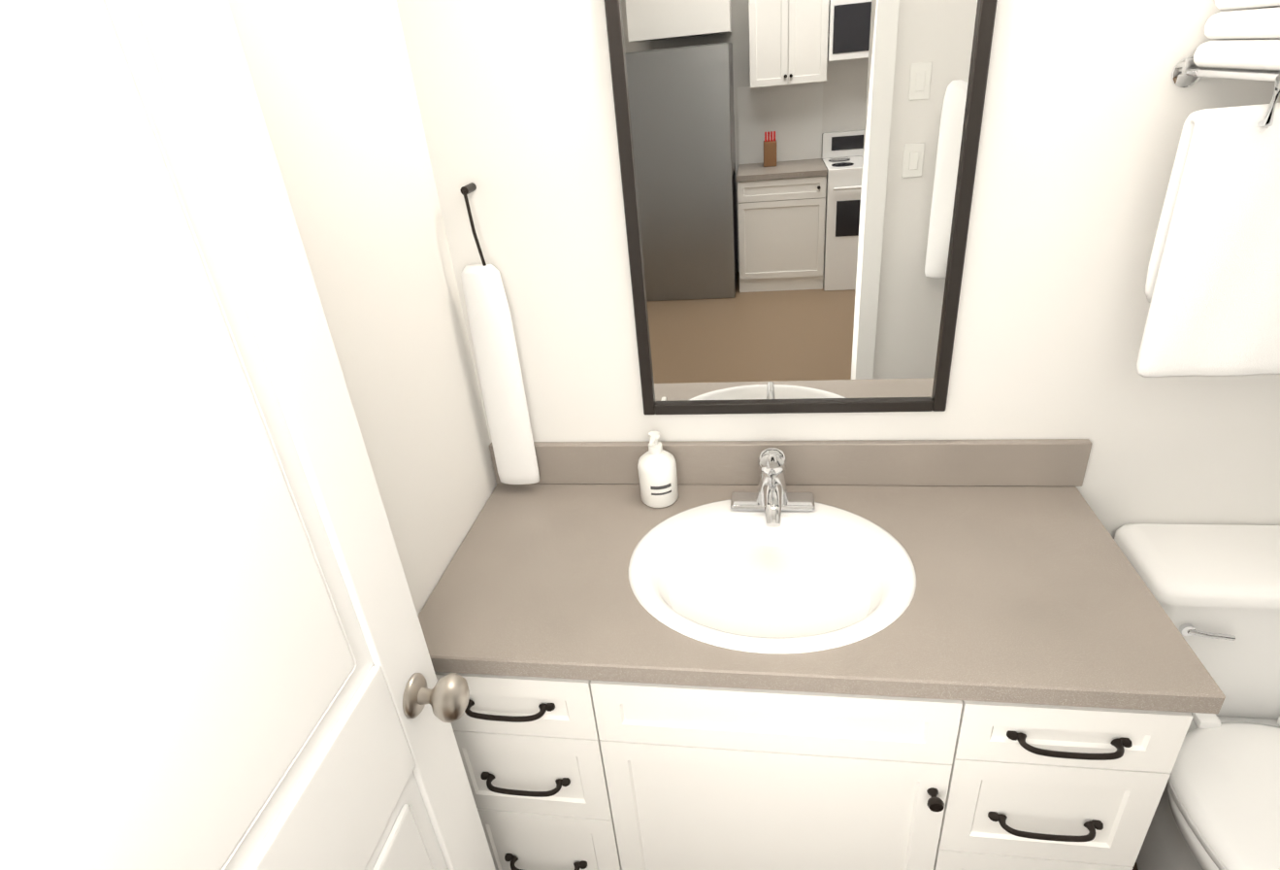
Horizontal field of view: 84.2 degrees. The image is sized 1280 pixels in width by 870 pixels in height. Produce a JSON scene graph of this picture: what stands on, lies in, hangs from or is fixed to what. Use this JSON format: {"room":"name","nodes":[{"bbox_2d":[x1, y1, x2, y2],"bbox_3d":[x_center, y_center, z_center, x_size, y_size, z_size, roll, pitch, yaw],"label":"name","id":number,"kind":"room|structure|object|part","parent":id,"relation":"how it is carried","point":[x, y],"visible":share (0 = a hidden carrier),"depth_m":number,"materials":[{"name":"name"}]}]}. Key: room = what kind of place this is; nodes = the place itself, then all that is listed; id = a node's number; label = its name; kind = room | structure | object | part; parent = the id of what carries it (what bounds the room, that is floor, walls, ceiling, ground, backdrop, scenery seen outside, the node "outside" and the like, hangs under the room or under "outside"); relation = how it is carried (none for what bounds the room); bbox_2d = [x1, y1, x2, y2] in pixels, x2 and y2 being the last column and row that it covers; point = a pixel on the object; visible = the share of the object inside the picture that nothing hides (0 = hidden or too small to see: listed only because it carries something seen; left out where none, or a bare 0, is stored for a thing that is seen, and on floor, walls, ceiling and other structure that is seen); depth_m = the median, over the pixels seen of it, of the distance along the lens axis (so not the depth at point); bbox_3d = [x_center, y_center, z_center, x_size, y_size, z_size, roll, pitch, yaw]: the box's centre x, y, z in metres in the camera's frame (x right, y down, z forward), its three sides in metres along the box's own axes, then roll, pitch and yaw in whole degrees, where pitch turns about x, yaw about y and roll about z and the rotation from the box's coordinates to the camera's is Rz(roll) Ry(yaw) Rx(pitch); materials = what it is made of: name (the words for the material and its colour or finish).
{"room":"bathroom","nodes":[
{"label":"bathroom","id":0,"kind":"room"},
{"bbox_2d":[228,0,496,615],"bbox_3d":[-0.568,0.003,0.729,0.120,2.880,1.640,0,28,10],"label":"wall","id":1,"kind":"structure","parent":0,"point":[334,85],"depth_m":1.18,"materials":[{"name":"white paint"}]},
{"bbox_2d":[489,438,1092,486],"bbox_3d":[0.282,0.062,1.548,1.268,0.103,0.020,0,28,10],"label":"backsplash","id":2,"kind":"structure","parent":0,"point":[1043,461],"depth_m":1.51,"materials":[{"name":"grey laminate"}]},
{"bbox_2d":[395,0,1279,539],"bbox_3d":[1.020,-0.425,1.237,3.080,2.880,0.120,0,28,10],"label":"wall","id":3,"kind":"structure","parent":0,"point":[1089,107],"depth_m":1.33,"materials":[{"name":"white paint"}]},
{"bbox_2d":[459,182,539,484],"bbox_3d":[-0.301,-0.183,1.487,0.099,0.653,0.064,0,28,10],"label":"hanging towel","id":4,"kind":"object","parent":3,"relation":"hanging from","point":[493,337],"visible":0.98,"depth_m":1.48,"materials":[{"name":"cotton fabric"},{"name":"dark bronze"}]},
{"bbox_3d":[-0.327,-0.469,1.348,0.015,0.016,0.043,0,28,10],"label":"post","id":5,"kind":"part","parent":4,"relation":"part of","materials":[{"name":"brown metal"}]},
{"bbox_2d":[604,0,997,414],"bbox_3d":[0.272,-0.446,1.270,0.614,0.903,0.019,0,28,10],"label":"mirror","id":6,"kind":"object","parent":3,"relation":"attached to","point":[798,177],"visible":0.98,"depth_m":1.28,"materials":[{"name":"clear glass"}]},
{"bbox_3d":[-0.018,-0.444,1.321,0.024,0.903,0.019,0,28,10],"label":"frame","id":7,"kind":"part","parent":6,"relation":"part of","materials":[{"name":"black wood"}]},
{"bbox_3d":[0.311,-0.059,1.476,0.566,0.024,0.019,0,28,10],"label":"frame","id":8,"kind":"part","parent":6,"relation":"part of","materials":[{"name":"black wood"}]},
{"bbox_3d":[0.563,-0.448,1.220,0.024,0.903,0.019,0,28,10],"label":"frame","id":9,"kind":"part","parent":6,"relation":"part of","materials":[{"name":"black wood"}]},
{"bbox_2d":[1136,0,1279,377],"bbox_3d":[1.151,-0.382,1.030,0.756,0.540,0.238,0,28,10],"label":"towel shelf","id":10,"kind":"object","parent":3,"relation":"attached to","point":[1212,289],"visible":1,"depth_m":1.02,"materials":[{"name":"white fabric"}]},
{"bbox_3d":[0.859,-0.568,1.108,0.044,0.044,0.012,0,28,10],"label":"post","id":11,"kind":"part","parent":10,"relation":"part of","materials":[{"name":"silver metal"}]},
{"bbox_3d":[0.844,-0.488,1.019,0.012,0.067,0.228,0,28,10],"label":"arm","id":12,"kind":"part","parent":10,"relation":"part of"},
{"bbox_3d":[1.178,-0.557,1.028,0.655,0.010,0.010,0,28,10],"label":"rod","id":13,"kind":"part","parent":10,"relation":"part of","materials":[{"name":"silver metal"}]},
{"bbox_3d":[1.171,-0.534,0.985,0.655,0.010,0.010,0,28,10],"label":"rod","id":14,"kind":"part","parent":10,"relation":"part of","materials":[{"name":"silver metal"}]},
{"bbox_3d":[1.163,-0.510,0.942,0.655,0.010,0.010,0,28,10],"label":"rod","id":15,"kind":"part","parent":10,"relation":"part of","materials":[{"name":"silver metal"}]},
{"bbox_3d":[1.156,-0.486,0.898,0.655,0.010,0.010,0,28,10],"label":"rod","id":16,"kind":"part","parent":10,"relation":"part of","materials":[{"name":"silver metal"}]},
{"bbox_3d":[1.148,-0.463,0.855,0.655,0.010,0.010,0,28,10],"label":"rod","id":17,"kind":"part","parent":10,"relation":"part of","materials":[{"name":"silver metal"}]},
{"bbox_3d":[1.028,1.258,1.213,3.080,0.060,1.760,0,28,10],"label":"floor","id":18,"kind":"structure","parent":0,"visible":0},
{"bbox_2d":[433,667,1219,869],"bbox_3d":[0.279,0.643,1.544,1.220,0.841,0.580,0,28,10],"label":"bathroom vanity","id":19,"kind":"object","parent":18,"relation":"on","point":[563,771],"depth_m":1.22,"materials":[{"name":"white paint"}]},
{"bbox_3d":[-0.236,0.480,1.228,0.152,0.018,0.032,0,28,10],"label":"handle","id":20,"kind":"part","parent":19,"relation":"part of","materials":[{"name":"brown metal"}]},
{"bbox_3d":[-0.232,0.474,1.253,0.311,0.140,0.019,0,28,10],"label":"drawer","id":21,"kind":"part","parent":19,"relation":"part of","materials":[{"name":"white paint"}]},
{"bbox_3d":[-0.216,0.637,1.339,0.311,0.224,0.019,0,28,10],"label":"drawer","id":22,"kind":"part","parent":19,"relation":"part of","materials":[{"name":"white paint"}]},
{"bbox_3d":[-0.219,0.656,1.322,0.152,0.018,0.032,0,28,10],"label":"handle","id":23,"kind":"part","parent":19,"relation":"part of","materials":[{"name":"brown metal"}]},
{"bbox_3d":[-0.191,0.890,1.474,0.311,0.346,0.019,0,28,10],"label":"drawer","id":24,"kind":"part","parent":19,"relation":"part of","materials":[{"name":"white paint"}]},
{"bbox_3d":[-0.196,0.883,1.442,0.152,0.018,0.032,0,28,10],"label":"handle","id":25,"kind":"part","parent":19,"relation":"part of","materials":[{"name":"brown metal"}]},
{"bbox_3d":[0.245,0.787,1.343,0.586,0.574,0.019,0,28,10],"label":"door","id":26,"kind":"part","parent":19,"relation":"part of","materials":[{"name":"white paint"}]},
{"bbox_2d":[417,485,1225,710],"bbox_3d":[0.243,0.252,1.347,1.258,0.038,0.561,0,28,10],"label":"countertop","id":27,"kind":"structure","parent":19,"relation":"on","point":[1032,595],"depth_m":1.22,"materials":[{"name":"grey laminate"}]},
{"bbox_2d":[637,429,678,507],"bbox_3d":[0.036,0.068,1.514,0.082,0.164,0.082,0,28,10],"label":"soap bottle","id":28,"kind":"object","parent":27,"relation":"on","point":[657,474],"visible":0.98,"depth_m":1.49,"materials":[{"name":"white plastic"}]},
{"bbox_2d":[730,447,815,526],"bbox_3d":[0.261,0.103,1.394,0.170,0.150,0.172,0,28,10],"label":"faucet","id":29,"kind":"object","parent":27,"relation":"on","point":[772,497],"visible":1,"depth_m":1.42,"materials":[{"name":"silver metal"}]},
{"bbox_3d":[0.260,0.131,1.387,0.039,0.049,0.133,0,28,10],"label":"spout","id":30,"kind":"part","parent":29,"relation":"part of","materials":[{"name":"silver metal"}]},
{"bbox_3d":[0.258,0.052,1.375,0.021,0.041,0.073,0,28,10],"label":"handle lever","id":31,"kind":"part","parent":29,"relation":"part of","materials":[{"name":"silver metal"}]},
{"bbox_2d":[603,489,949,663],"bbox_3d":[0.243,0.295,1.349,0.524,0.141,0.444,0,28,10],"label":"sink","id":32,"kind":"object","parent":27,"relation":"in","point":[842,578],"depth_m":1.31,"materials":[{"name":"white ceramic"}]},
{"bbox_3d":[0.488,0.604,1.172,0.027,0.027,0.032,0,28,10],"label":"knob","id":33,"kind":"part","parent":19,"relation":"part of","materials":[{"name":"brown metal"}]},
{"bbox_3d":[0.701,0.884,1.318,0.312,0.346,0.019,0,28,10],"label":"drawer","id":34,"kind":"part","parent":19,"relation":"part of","materials":[{"name":"white paint"}]},
{"bbox_3d":[0.672,0.650,1.166,0.152,0.018,0.032,0,28,10],"label":"handle","id":35,"kind":"part","parent":19,"relation":"part of","materials":[{"name":"brown metal"}]},
{"bbox_3d":[0.675,0.624,1.180,0.312,0.238,0.019,0,28,10],"label":"drawer","id":36,"kind":"part","parent":19,"relation":"part of","materials":[{"name":"white paint"}]},
{"bbox_3d":[0.655,0.474,1.073,0.152,0.018,0.032,0,28,10],"label":"handle","id":37,"kind":"part","parent":19,"relation":"part of","materials":[{"name":"brown metal"}]},
{"bbox_3d":[0.658,0.461,1.093,0.312,0.125,0.019,0,28,10],"label":"drawer","id":38,"kind":"part","parent":19,"relation":"part of","materials":[{"name":"white paint"}]},
{"bbox_2d":[1114,523,1279,869],"bbox_3d":[1.188,0.708,1.312,0.430,0.785,0.766,0,28,10],"label":"toilet","id":39,"kind":"object","parent":18,"relation":"on","point":[1214,589],"visible":0.56,"depth_m":1.34,"materials":[{"name":"white ceramic"}]},
{"bbox_3d":[1.196,0.251,1.373,0.430,0.040,0.224,0,28,10],"label":"tank lid","id":40,"kind":"part","parent":39,"relation":"part of","materials":[{"name":"white ceramic"}]},
{"bbox_3d":[1.075,0.375,1.333,0.077,0.018,0.016,0,28,10],"label":"lever","id":41,"kind":"part","parent":39,"relation":"part of","materials":[{"name":"silver metal"}]},
{"bbox_3d":[1.166,0.707,1.183,0.388,0.050,0.537,0,28,10],"label":"seat lid","id":42,"kind":"part","parent":39,"relation":"part of","materials":[{"name":"white plastic"}]},
{"bbox_3d":[-0.568,0.364,0.050,0.110,2.880,0.120,0,28,10],"label":"wall","id":43,"kind":"structure","parent":0,"visible":0},
{"bbox_2d":[0,0,495,869],"bbox_3d":[-0.370,0.421,0.637,0.116,2.173,0.858,0,28,10],"label":"door leaf","id":44,"kind":"structure","parent":43,"relation":"in","point":[149,82],"depth_m":0.62,"materials":[{"name":"white paint"}]},
{"bbox_3d":[-0.442,0.013,0.425,0.010,0.935,0.568,0,28,10],"label":"upper door panel","id":45,"kind":"part","parent":44,"relation":"part of","materials":[{"name":"white wood"}]},
{"bbox_3d":[-0.344,0.243,0.966,0.012,2.173,0.110,0,28,10],"label":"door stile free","id":46,"kind":"part","parent":44,"relation":"part of","materials":[{"name":"white wood"}]},
{"bbox_3d":[-0.387,0.543,0.707,0.012,0.200,0.638,0,28,10],"label":"door lock rail","id":47,"kind":"part","parent":44,"relation":"part of","materials":[{"name":"white wood"}]},
{"bbox_3d":[-0.352,0.907,0.900,0.010,0.558,0.568,0,28,10],"label":"door panel","id":48,"kind":"part","parent":44,"relation":"part of","materials":[{"name":"white wood"}]},
{"bbox_3d":[-0.287,0.375,1.014,0.081,0.066,0.066,0,28,10],"label":"inside door knob","id":49,"kind":"part","parent":44,"relation":"part of","materials":[{"name":"silver metal"}]}
]}

